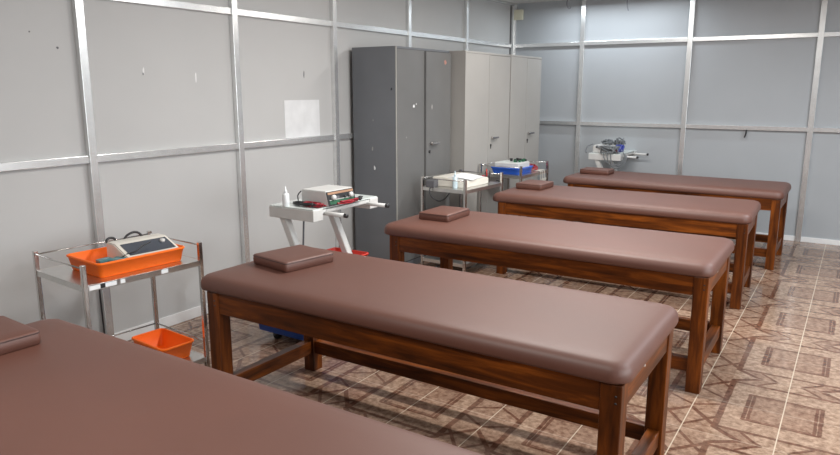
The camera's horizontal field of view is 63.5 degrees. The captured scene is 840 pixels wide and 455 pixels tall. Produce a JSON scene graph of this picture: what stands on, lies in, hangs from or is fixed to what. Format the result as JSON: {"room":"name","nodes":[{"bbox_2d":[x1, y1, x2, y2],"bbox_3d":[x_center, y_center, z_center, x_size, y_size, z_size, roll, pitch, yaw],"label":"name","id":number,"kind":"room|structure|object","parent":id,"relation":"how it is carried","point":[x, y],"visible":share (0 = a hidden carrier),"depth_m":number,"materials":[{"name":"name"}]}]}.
{"room":"physiotherapy treatment room","nodes":[
{"label":"physiotherapy treatment room","id":0,"kind":"room"},
{"bbox_2d":[0,0,509,332],"bbox_3d":[-1.683,-0.670,4.660,0.102,2.690,10.690,7,14,32],"label":"wall","id":1,"kind":"structure","parent":0,"point":[161,77],"depth_m":4.57,"materials":[{"name":"grey paint"}]},
{"bbox_2d":[0,156,88,171],"bbox_3d":[-2.300,-0.318,3.631,0.030,0.045,1.108,7,14,32],"label":"trim","id":2,"kind":"structure","parent":1,"relation":"attached to","point":[41,163],"depth_m":3.85,"materials":[{"name":"metal"}]},
{"bbox_2d":[71,0,114,336],"bbox_3d":[-1.983,-0.552,4.078,0.040,2.690,0.050,7,14,32],"label":"trim","id":3,"kind":"structure","parent":1,"relation":"attached to","point":[77,5],"depth_m":4.07,"materials":[{"name":"metal"}]},
{"bbox_2d":[114,303,207,340],"bbox_3d":[-1.637,0.617,4.891,0.012,0.075,10.490,7,14,32],"label":"baseboard","id":4,"kind":"structure","parent":1,"relation":"attached to","point":[176,318],"depth_m":4.71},
{"bbox_2d":[98,143,237,161],"bbox_3d":[-1.669,-0.513,4.594,0.030,0.045,1.128,7,14,32],"label":"trim","id":5,"kind":"structure","parent":1,"relation":"attached to","point":[230,146],"depth_m":4.52,"materials":[{"name":"metal"}]},
{"bbox_2d":[109,0,230,14],"bbox_3d":[-1.669,-1.456,4.403,0.030,0.045,1.128,7,14,32],"label":"trim","id":6,"kind":"structure","parent":1,"relation":"attached to","point":[161,3],"depth_m":4.51,"materials":[{"name":"metal"}]},
{"bbox_2d":[228,0,249,263],"bbox_3d":[-1.346,-0.749,5.049,0.040,2.690,0.050,7,14,32],"label":"trim","id":7,"kind":"structure","parent":1,"relation":"attached to","point":[233,17],"depth_m":5.04,"materials":[{"name":"metal"}]},
{"bbox_2d":[237,9,331,26],"bbox_3d":[-1.048,-1.648,5.349,0.030,0.045,1.068,7,14,32],"label":"trim","id":8,"kind":"structure","parent":1,"relation":"attached to","point":[246,13],"depth_m":5.29,"materials":[{"name":"metal"}]},
{"bbox_2d":[244,135,334,148],"bbox_3d":[-1.048,-0.705,5.541,0.030,0.045,1.068,7,14,32],"label":"trim","id":9,"kind":"structure","parent":1,"relation":"attached to","point":[253,144],"depth_m":5.48,"materials":[{"name":"metal"}]},
{"bbox_2d":[284,100,319,137],"bbox_3d":[-0.975,-0.905,5.641,0.003,0.303,0.422,7,14,32],"label":"paper sheet","id":10,"kind":"object","parent":1,"relation":"attached to","point":[302,117],"visible":1,"depth_m":5.63,"materials":[{"name":"white paper"}]},
{"bbox_2d":[329,0,341,247],"bbox_3d":[-0.742,-0.936,5.971,0.040,2.690,0.050,7,14,32],"label":"trim","id":11,"kind":"structure","parent":1,"relation":"attached to","point":[332,3],"depth_m":5.91,"materials":[{"name":"metal"}]},
{"bbox_2d":[339,133,353,138],"bbox_3d":[-0.432,-0.896,6.481,0.030,0.045,1.112,7,14,32],"label":"trim","id":12,"kind":"structure","parent":1,"relation":"attached to","point":[347,135],"depth_m":6.11,"materials":[{"name":"metal"}]},
{"bbox_2d":[337,22,407,35],"bbox_3d":[-0.432,-1.839,6.289,0.030,0.045,1.112,7,14,32],"label":"trim","id":13,"kind":"structure","parent":1,"relation":"attached to","point":[339,24],"depth_m":6.24,"materials":[{"name":"metal"}]},
{"bbox_2d":[405,0,411,46],"bbox_3d":[-0.114,-1.131,6.929,0.040,2.690,0.050,7,14,32],"label":"trim","id":14,"kind":"structure","parent":1,"relation":"attached to","point":[407,2],"depth_m":6.73,"materials":[{"name":"metal"}]},
{"bbox_2d":[412,31,465,41],"bbox_3d":[0.201,-2.035,7.255,0.030,0.045,1.131,7,14,32],"label":"trim","id":15,"kind":"structure","parent":1,"relation":"attached to","point":[415,34],"depth_m":7.21,"materials":[{"name":"metal"}]},
{"bbox_2d":[463,0,468,50],"bbox_3d":[0.524,-1.328,7.903,0.040,2.690,0.050,7,14,32],"label":"trim","id":16,"kind":"structure","parent":1,"relation":"attached to","point":[466,2],"depth_m":7.69,"materials":[{"name":"metal"}]},
{"bbox_2d":[469,39,511,47],"bbox_3d":[0.848,-2.236,8.242,0.030,0.045,1.163,7,14,32],"label":"trim","id":17,"kind":"structure","parent":1,"relation":"attached to","point":[474,41],"depth_m":8.20,"materials":[{"name":"metal"}]},
{"bbox_2d":[488,0,514,5],"bbox_3d":[-1.632,-1.962,4.340,0.050,0.030,10.450,7,14,32],"label":"trim","id":18,"kind":"structure","parent":1,"relation":"attached to","point":[496,1],"depth_m":8.39,"materials":[{"name":"metal"}]},
{"bbox_2d":[509,6,511,53],"bbox_3d":[1.159,-1.531,8.901,0.006,2.690,0.020,7,14,32],"label":"trim","id":19,"kind":"structure","parent":1,"relation":"attached to","point":[510,6],"depth_m":8.68,"materials":[{"name":"grey metal"}]},
{"bbox_2d":[510,6,514,54],"bbox_3d":[1.194,-1.536,8.924,0.040,2.690,0.058,7,14,32],"label":"trim","id":20,"kind":"structure","parent":1,"relation":"attached to","point":[513,7],"depth_m":8.70,"materials":[{"name":"metal"}]},
{"bbox_2d":[128,217,839,454],"bbox_3d":[0.966,1.036,3.270,6.400,0.100,10.690,7,14,32],"label":"floor","id":21,"kind":"structure","parent":0,"point":[772,387],"depth_m":3.78,"materials":[{"name":"tile"}]},
{"bbox_2d":[32,230,209,366],"bbox_3d":[-1.636,0.485,3.772,0.531,0.780,0.686,9,14,36],"label":"trolley","id":22,"kind":"object","parent":21,"relation":"on","point":[64,275],"visible":0.43,"depth_m":3.62,"materials":[{"name":"silver metal"}]},
{"bbox_2d":[99,289,104,333],"bbox_3d":[-1.938,0.484,3.989,0.228,0.711,0.032,1,12,6],"label":"power cable","id":23,"kind":"object","parent":22,"relation":"hanging from","point":[99,289],"visible":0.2,"depth_m":3.99,"materials":[{"name":"black plastic"}]},
{"bbox_2d":[37,255,199,291],"bbox_3d":[-1.636,0.220,3.718,0.517,0.031,0.672,9,14,36],"label":"shelf","id":24,"kind":"object","parent":22,"relation":"attached to","point":[64,275],"depth_m":3.53,"materials":[{"name":"silver metal"}]},
{"bbox_2d":[66,244,184,277],"bbox_3d":[-1.600,0.164,3.714,0.350,0.082,0.510,9,14,36],"label":"tray","id":25,"kind":"object","parent":22,"relation":"on","point":[88,258],"visible":0.73,"depth_m":3.60,"materials":[{"name":"plastic"}]},
{"bbox_2d":[96,257,112,262],"bbox_3d":[-1.659,0.178,3.572,0.071,0.041,0.082,-10,15,-39],"label":"pad","id":26,"kind":"object","parent":25,"relation":"in","point":[105,259],"visible":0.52,"depth_m":3.55,"materials":[{"name":"teal rubber"}]},
{"bbox_2d":[108,257,125,261],"bbox_3d":[-1.590,0.176,3.568,0.082,0.041,0.072,4,12,21],"label":"pad","id":27,"kind":"object","parent":25,"relation":"in","point":[114,258],"visible":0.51,"depth_m":3.56,"materials":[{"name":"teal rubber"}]},
{"bbox_2d":[106,233,177,257],"bbox_3d":[-1.523,0.130,3.748,0.220,0.125,0.310,9,15,38],"label":"machine","id":28,"kind":"object","parent":25,"relation":"in","point":[158,242],"visible":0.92,"depth_m":3.70,"materials":[{"name":"white plastic"}]},
{"bbox_2d":[105,231,142,242],"bbox_3d":[-1.654,0.069,3.804,0.054,0.071,0.236,7,14,32],"label":"power cable","id":29,"kind":"object","parent":28,"relation":"attached to","point":[132,232],"visible":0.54,"depth_m":3.82,"materials":[{"name":"black plastic"}]},
{"bbox_2d":[122,242,149,256],"bbox_3d":[-1.520,0.129,3.629,0.036,0.070,0.203,8,14,35],"label":"wire","id":30,"kind":"object","parent":28,"relation":"on","point":[148,242],"visible":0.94,"depth_m":3.62,"materials":[{"name":"black plastic"}]},
{"bbox_2d":[131,328,193,358],"bbox_3d":[-1.496,0.693,3.953,0.340,0.100,0.215,9,14,36],"label":"basket","id":31,"kind":"object","parent":22,"relation":"on","point":[164,340],"visible":0.8,"depth_m":4.01,"materials":[{"name":"plastic"}]},
{"bbox_2d":[183,350,205,363],"bbox_3d":[-1.636,0.783,3.833,0.517,0.031,0.672,9,14,36],"label":"shelf","id":32,"kind":"object","parent":22,"relation":"attached to","point":[196,357],"depth_m":3.92,"materials":[{"name":"silver metal"}]},
{"bbox_2d":[0,319,481,454],"bbox_3d":[-0.810,0.881,1.940,2.123,0.732,0.802,7,14,32],"label":"massage table","id":33,"kind":"object","parent":21,"relation":"on","point":[80,390],"visible":0.9,"depth_m":1.90,"materials":[{"name":"brown leather"}]},
{"bbox_2d":[0,316,40,354],"bbox_3d":[-1.549,0.394,2.363,0.295,0.055,0.315,8,14,35],"label":"pad","id":34,"kind":"object","parent":33,"relation":"on","point":[14,335],"visible":1,"depth_m":2.37,"materials":[{"name":"brown leather"}]},
{"bbox_2d":[269,194,389,340],"bbox_3d":[-0.571,0.270,4.516,0.588,0.904,0.660,7,14,32],"label":"stand","id":35,"kind":"object","parent":21,"relation":"on","point":[294,212],"visible":0.39,"depth_m":4.27,"materials":[{"name":"white metal"}]},
{"bbox_2d":[259,324,303,340],"bbox_3d":[-0.719,0.599,4.535,0.600,0.140,0.500,7,14,32],"label":"basin","id":36,"kind":"object","parent":35,"relation":"on","point":[262,327],"visible":0.05,"depth_m":4.39,"materials":[{"name":"plastic"}]},
{"bbox_2d":[282,186,289,206],"bbox_3d":[-0.836,-0.196,4.226,0.044,0.125,0.044,7,14,32],"label":"bottle","id":37,"kind":"object","parent":35,"relation":"on","point":[285,196],"visible":1,"depth_m":4.21,"materials":[{"name":"white plastic"}]},
{"bbox_2d":[302,221,304,244],"bbox_3d":[-0.730,0.202,4.314,0.032,0.524,0.034,7,14,32],"label":"cord","id":38,"kind":"object","parent":35,"relation":"hanging from","point":[303,221],"visible":0.25,"depth_m":4.27,"materials":[{"name":"grey plastic"}]},
{"bbox_2d":[293,201,317,206],"bbox_3d":[-0.704,-0.145,4.209,0.191,0.030,0.060,7,14,32],"label":"cable","id":39,"kind":"object","parent":35,"relation":"on","point":[300,203],"visible":1,"depth_m":4.20,"materials":[{"name":"black plastic"}]},
{"bbox_2d":[303,201,325,207],"bbox_3d":[-0.659,-0.142,4.203,0.175,0.029,0.069,7,14,32],"label":"cable","id":40,"kind":"object","parent":35,"relation":"on","point":[320,204],"visible":0.77,"depth_m":4.18,"materials":[{"name":"red rubber"}]},
{"bbox_2d":[302,185,354,206],"bbox_3d":[-0.580,-0.205,4.346,0.241,0.095,0.260,8,14,34],"label":"machine","id":41,"kind":"object","parent":35,"relation":"on","point":[330,195],"visible":0.98,"depth_m":4.27,"materials":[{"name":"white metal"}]},
{"bbox_2d":[326,247,368,255],"bbox_3d":[-0.559,0.230,4.676,0.320,0.100,0.300,7,14,32],"label":"basket","id":42,"kind":"object","parent":35,"relation":"on","point":[363,253],"visible":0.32,"depth_m":4.77,"materials":[{"name":"plastic"}]},
{"bbox_2d":[337,198,358,203],"bbox_3d":[-0.460,-0.169,4.338,0.049,0.027,0.223,7,14,32],"label":"cable","id":43,"kind":"object","parent":35,"relation":"on","point":[353,199],"visible":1,"depth_m":4.31,"materials":[{"name":"red rubber"}]},
{"bbox_2d":[352,46,450,263],"bbox_3d":[-0.137,-0.665,6.422,0.528,1.980,0.908,7,14,32],"label":"tall cabinet","id":44,"kind":"object","parent":21,"relation":"on","point":[401,95],"visible":0.79,"depth_m":6.10,"materials":[{"name":"grey metal"}]},
{"bbox_2d":[201,247,678,454],"bbox_3d":[0.002,0.631,3.175,2.123,0.732,0.802,7,14,32],"label":"massage table","id":45,"kind":"object","parent":21,"relation":"on","point":[575,356],"visible":0.81,"depth_m":2.86,"materials":[{"name":"brown leather"}]},
{"bbox_2d":[253,245,333,272],"bbox_3d":[-0.658,0.156,3.535,0.289,0.055,0.315,10,15,41],"label":"pad","id":46,"kind":"object","parent":45,"relation":"on","point":[297,257],"visible":1,"depth_m":3.46,"materials":[{"name":"brown leather"}]},
{"bbox_2d":[201,247,678,384],"bbox_3d":[0.002,0.312,3.110,2.123,0.082,0.802,7,14,32],"label":"cushion","id":47,"kind":"object","parent":45,"relation":"on","point":[592,338],"depth_m":2.80,"materials":[{"name":"brown leather"}]},
{"bbox_2d":[421,169,502,271],"bbox_3d":[0.389,-0.061,6.245,0.476,0.865,0.666,8,14,35],"label":"trolley","id":48,"kind":"object","parent":21,"relation":"on","point":[457,263],"visible":0.48,"depth_m":6.03,"materials":[{"name":"silver metal"}]},
{"bbox_2d":[426,179,437,187],"bbox_3d":[0.107,-0.391,6.024,0.080,0.060,0.110,4,12,21],"label":"power adaptor","id":49,"kind":"object","parent":48,"relation":"on","point":[432,183],"visible":0.96,"depth_m":5.98,"materials":[{"name":"grey plastic"}]},
{"bbox_2d":[429,187,449,201],"bbox_3d":[0.179,-0.301,5.939,0.210,0.151,0.060,7,14,32],"label":"cable","id":50,"kind":"object","parent":48,"relation":"hanging from","point":[430,187],"visible":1,"depth_m":5.95,"materials":[{"name":"black plastic"}]},
{"bbox_2d":[423,255,475,267],"bbox_3d":[0.389,0.260,6.311,0.462,0.031,0.652,8,14,35],"label":"shelf","id":51,"kind":"object","parent":48,"relation":"attached to","point":[457,263],"depth_m":6.06,"materials":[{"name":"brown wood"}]},
{"bbox_2d":[452,171,457,188],"bbox_3d":[0.306,-0.418,5.918,0.044,0.155,0.044,7,14,32],"label":"bottle","id":52,"kind":"object","parent":48,"relation":"on","point":[455,183],"visible":1,"depth_m":5.91,"materials":[{"name":"white plastic"}]},
{"bbox_2d":[433,172,487,187],"bbox_3d":[0.372,-0.433,6.181,0.340,0.081,0.420,8,14,35],"label":"machine","id":53,"kind":"object","parent":48,"relation":"on","point":[482,180],"visible":0.75,"depth_m":6.05,"materials":[{"name":"white plastic"}]},
{"bbox_2d":[452,173,482,179],"bbox_3d":[0.427,-0.463,6.139,0.199,0.027,0.280,5,13,24],"label":"open booklet","id":54,"kind":"object","parent":53,"relation":"on","point":[461,175],"visible":1,"depth_m":6.13,"materials":[{"name":"white paper"}]},
{"bbox_2d":[423,181,500,193],"bbox_3d":[0.389,-0.377,6.181,0.462,0.031,0.652,8,14,35],"label":"shelf","id":55,"kind":"object","parent":48,"relation":"attached to","point":[489,185],"depth_m":5.98,"materials":[{"name":"silver metal"}]},
{"bbox_2d":[485,169,489,181],"bbox_3d":[0.633,-0.483,6.328,0.051,0.121,0.050,7,14,32],"label":"bundle","id":56,"kind":"object","parent":48,"relation":"on","point":[486,171],"visible":0.8,"depth_m":6.32,"materials":[{"name":"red plastic"}]},
{"bbox_2d":[449,50,510,213],"bbox_3d":[0.510,-0.811,7.140,0.525,1.980,0.998,7,14,32],"label":"tall cabinet","id":57,"kind":"object","parent":21,"relation":"on","point":[480,81],"visible":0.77,"depth_m":6.80,"materials":[{"name":"grey metal"}]},
{"bbox_2d":[478,158,548,218],"bbox_3d":[0.975,-0.239,7.074,0.476,0.885,0.666,8,14,33],"label":"trolley","id":58,"kind":"object","parent":21,"relation":"on","point":[520,176],"visible":0.34,"depth_m":6.85,"materials":[{"name":"silver metal"}]},
{"bbox_2d":[491,165,532,174],"bbox_3d":[0.938,-0.593,6.906,0.330,0.065,0.350,7,14,32],"label":"basket","id":59,"kind":"object","parent":58,"relation":"on","point":[515,171],"visible":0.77,"depth_m":6.78,"materials":[{"name":"plastic"}]},
{"bbox_2d":[495,158,529,167],"bbox_3d":[0.939,-0.634,6.909,0.260,0.137,0.280,7,14,32],"label":"machine","id":60,"kind":"object","parent":59,"relation":"in","point":[517,162],"visible":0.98,"depth_m":6.82,"materials":[{"name":"white plastic"}]},
{"bbox_2d":[481,169,546,178],"bbox_3d":[0.975,-0.566,7.008,0.462,0.031,0.652,8,14,33],"label":"shelf","id":61,"kind":"object","parent":58,"relation":"attached to","point":[533,173],"depth_m":6.77,"materials":[{"name":"silver metal"}]},
{"bbox_2d":[535,169,545,179],"bbox_3d":[1.247,-0.524,7.019,0.066,0.150,0.147,7,14,32],"label":"lead","id":62,"kind":"object","parent":58,"relation":"hanging from","point":[540,169],"visible":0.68,"depth_m":6.98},
{"bbox_2d":[508,54,541,216],"bbox_3d":[1.011,-0.969,7.904,0.525,1.985,0.835,7,14,32],"label":"tall cabinet","id":63,"kind":"object","parent":21,"relation":"on","point":[525,71],"visible":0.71,"depth_m":7.67,"materials":[{"name":"grey metal"}]},
{"bbox_2d":[384,211,733,393],"bbox_3d":[0.837,0.370,4.460,2.114,0.732,0.802,7,13,31],"label":"massage table","id":64,"kind":"object","parent":21,"relation":"on","point":[683,263],"visible":0.73,"depth_m":4.05,"materials":[{"name":"brown leather"}]},
{"bbox_2d":[419,206,469,221],"bbox_3d":[0.174,-0.100,4.796,0.240,0.055,0.330,7,13,31],"label":"pad","id":65,"kind":"object","parent":64,"relation":"on","point":[440,213],"visible":1,"depth_m":4.70,"materials":[{"name":"brown leather"}]},
{"bbox_2d":[384,211,733,277],"bbox_3d":[0.837,0.051,4.395,2.114,0.082,0.802,7,13,31],"label":"cushion","id":66,"kind":"object","parent":64,"relation":"on","point":[645,251],"depth_m":4.11,"materials":[{"name":"brown leather"}]},
{"bbox_2d":[588,150,648,170],"bbox_3d":[2.322,-0.445,8.041,0.588,0.904,0.660,7,14,32],"label":"stand","id":67,"kind":"object","parent":21,"relation":"on","point":[597,157],"visible":0.34,"depth_m":7.78,"materials":[{"name":"grey plastic"}]},
{"bbox_2d":[593,143,619,153],"bbox_3d":[2.173,-0.913,7.850,0.260,0.090,0.300,7,14,32],"label":"machine","id":68,"kind":"object","parent":67,"relation":"on","point":[595,150],"visible":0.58,"depth_m":7.78,"materials":[{"name":"white plastic"}]},
{"bbox_2d":[601,139,613,144],"bbox_3d":[2.183,-0.994,7.886,0.136,0.060,0.155,0,11,-2],"label":"cable","id":69,"kind":"object","parent":68,"relation":"on","point":[605,141],"visible":1,"depth_m":7.84,"materials":[{"name":"black rubber"}]},
{"bbox_2d":[613,137,625,146],"bbox_3d":[2.337,-0.997,7.948,0.126,0.113,0.219,7,14,32],"label":"cable","id":70,"kind":"object","parent":68,"relation":"on","point":[617,141],"visible":0.9,"depth_m":7.90,"materials":[{"name":"black rubber"}]},
{"bbox_2d":[596,145,619,153],"bbox_3d":[2.129,-0.888,7.710,0.278,0.093,0.126,7,14,32],"label":"cable","id":71,"kind":"object","parent":67,"relation":"on","point":[613,149],"visible":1,"depth_m":7.67,"materials":[{"name":"black rubber"}]},
{"bbox_2d":[603,152,626,168],"bbox_3d":[2.191,-0.757,7.636,0.265,0.187,0.069,3,12,16],"label":"cable","id":72,"kind":"object","parent":67,"relation":"hanging from","point":[624,154],"visible":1,"depth_m":7.62,"materials":[{"name":"black rubber"}]},
{"bbox_2d":[616,145,624,152],"bbox_3d":[2.275,-0.895,7.710,0.088,0.098,0.148,7,14,32],"label":"cable","id":73,"kind":"object","parent":67,"relation":"on","point":[621,149],"visible":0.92,"depth_m":7.68,"materials":[{"name":"blue plastic"}]},
{"bbox_2d":[493,185,760,309],"bbox_3d":[1.719,0.087,5.852,2.085,0.732,0.802,7,13,30],"label":"massage table","id":74,"kind":"object","parent":21,"relation":"on","point":[729,217],"visible":0.78,"depth_m":5.46,"materials":[{"name":"brown leather"}]},
{"bbox_2d":[516,179,553,189],"bbox_3d":[1.058,-0.395,6.249,0.255,0.055,0.305,7,14,32],"label":"pad","id":75,"kind":"object","parent":74,"relation":"on","point":[530,184],"visible":1,"depth_m":6.16,"materials":[{"name":"brown leather"}]},
{"bbox_2d":[493,185,760,223],"bbox_3d":[1.719,-0.232,5.788,2.085,0.082,0.802,7,13,30],"label":"cushion","id":76,"kind":"object","parent":74,"relation":"on","point":[622,203],"depth_m":5.52,"materials":[{"name":"brown leather"}]},
{"bbox_2d":[563,171,790,269],"bbox_3d":[2.577,-0.142,6.980,2.081,0.732,0.802,7,14,32],"label":"massage table","id":77,"kind":"object","parent":21,"relation":"on","point":[772,196],"visible":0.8,"depth_m":6.57,"materials":[{"name":"brown leather"}]},
{"bbox_2d":[580,167,613,174],"bbox_3d":[1.907,-0.610,7.309,0.315,0.055,0.225,7,14,32],"label":"pad","id":78,"kind":"object","parent":77,"relation":"on","point":[587,170],"visible":1,"depth_m":7.23,"materials":[{"name":"brown leather"}]},
{"bbox_2d":[563,171,790,199],"bbox_3d":[2.577,-0.461,6.916,2.080,0.082,0.802,7,14,32],"label":"cushion","id":79,"kind":"object","parent":77,"relation":"on","point":[747,189],"depth_m":6.63,"materials":[{"name":"brown leather"}]},
{"bbox_2d":[503,0,561,3],"bbox_3d":[0.966,-1.698,2.715,6.400,0.100,10.690,7,14,32],"label":"ceiling","id":80,"kind":"structure","parent":0,"point":[511,1],"depth_m":8.44,"materials":[{"name":"white paint"}]},
{"bbox_2d":[516,0,839,239],"bbox_3d":[3.828,-1.218,7.358,6.200,2.690,0.100,7,14,32],"label":"wall","id":81,"kind":"structure","parent":0,"point":[756,82],"depth_m":7.66,"materials":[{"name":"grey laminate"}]},
{"bbox_2d":[514,3,517,54],"bbox_3d":[1.228,-1.534,8.917,0.025,2.690,0.035,7,14,32],"label":"trim","id":82,"kind":"structure","parent":81,"relation":"attached to","point":[516,4],"depth_m":8.71,"materials":[{"name":"metal"}]},
{"bbox_2d":[514,9,523,19],"bbox_3d":[1.252,-2.710,8.653,0.128,0.125,0.050,7,14,32],"label":"junction box","id":83,"kind":"object","parent":81,"relation":"attached to","point":[518,14],"visible":1,"depth_m":8.63,"materials":[{"name":"beige plastic"}]},
{"bbox_2d":[516,42,579,47],"bbox_3d":[1.599,-2.292,8.519,0.858,0.045,0.035,7,14,32],"label":"trim","id":84,"kind":"structure","parent":81,"relation":"attached to","point":[559,43],"depth_m":8.50,"materials":[{"name":"metal"}]},
{"bbox_2d":[539,120,575,124],"bbox_3d":[1.599,-1.349,8.711,0.858,0.045,0.035,7,14,32],"label":"trim","id":85,"kind":"structure","parent":81,"relation":"attached to","point":[541,121],"depth_m":8.59,"materials":[{"name":"metal"}]},
{"bbox_2d":[574,0,586,173],"bbox_3d":[1.982,-1.437,8.439,0.054,2.690,0.040,7,14,32],"label":"trim","id":86,"kind":"structure","parent":81,"relation":"attached to","point":[584,2],"depth_m":8.36,"materials":[{"name":"metal"}]},
{"bbox_2d":[581,122,680,127],"bbox_3d":[2.508,-1.233,8.139,1.195,0.045,0.035,7,14,32],"label":"trim","id":87,"kind":"structure","parent":81,"relation":"attached to","point":[659,125],"depth_m":8.10,"materials":[{"name":"metal"}]},
{"bbox_2d":[584,38,687,44],"bbox_3d":[2.508,-2.176,7.947,1.195,0.045,0.035,7,14,32],"label":"trim","id":88,"kind":"structure","parent":81,"relation":"attached to","point":[663,40],"depth_m":7.92,"materials":[{"name":"metal"}]},
{"bbox_2d":[677,0,695,174],"bbox_3d":[3.032,-1.303,7.778,0.054,2.690,0.040,7,14,32],"label":"trim","id":89,"kind":"structure","parent":81,"relation":"attached to","point":[692,2],"depth_m":7.70,"materials":[{"name":"metal"}]},
{"bbox_2d":[686,124,807,131],"bbox_3d":[3.569,-1.097,7.471,1.218,0.045,0.035,7,14,32],"label":"trim","id":90,"kind":"structure","parent":81,"relation":"attached to","point":[695,126],"depth_m":7.44,"materials":[{"name":"metal"}]},
{"bbox_2d":[693,32,817,41],"bbox_3d":[3.569,-2.040,7.279,1.218,0.045,0.035,7,14,32],"label":"trim","id":91,"kind":"structure","parent":81,"relation":"attached to","point":[792,35],"depth_m":7.25,"materials":[{"name":"metal"}]},
{"bbox_2d":[756,232,839,245],"bbox_3d":[3.803,0.083,7.571,6.188,0.055,0.012,7,14,32],"label":"baseboard","id":92,"kind":"structure","parent":81,"relation":"attached to","point":[786,237],"depth_m":7.30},
{"bbox_2d":[795,0,827,241],"bbox_3d":[4.103,-1.166,7.104,0.054,2.690,0.040,7,14,32],"label":"trim","id":93,"kind":"structure","parent":81,"relation":"attached to","point":[824,5],"depth_m":7.09,"materials":[{"name":"metal"}]},
{"bbox_2d":[813,127,839,132],"bbox_3d":[4.642,-0.960,6.795,1.225,0.045,0.035,7,14,32],"label":"trim","id":94,"kind":"structure","parent":81,"relation":"attached to","point":[834,130],"depth_m":7.04,"materials":[{"name":"metal"}]},
{"bbox_2d":[824,32,839,36],"bbox_3d":[4.642,-1.903,6.604,1.225,0.045,0.035,7,14,32],"label":"trim","id":95,"kind":"structure","parent":81,"relation":"attached to","point":[826,34],"depth_m":6.88,"materials":[{"name":"metal"}]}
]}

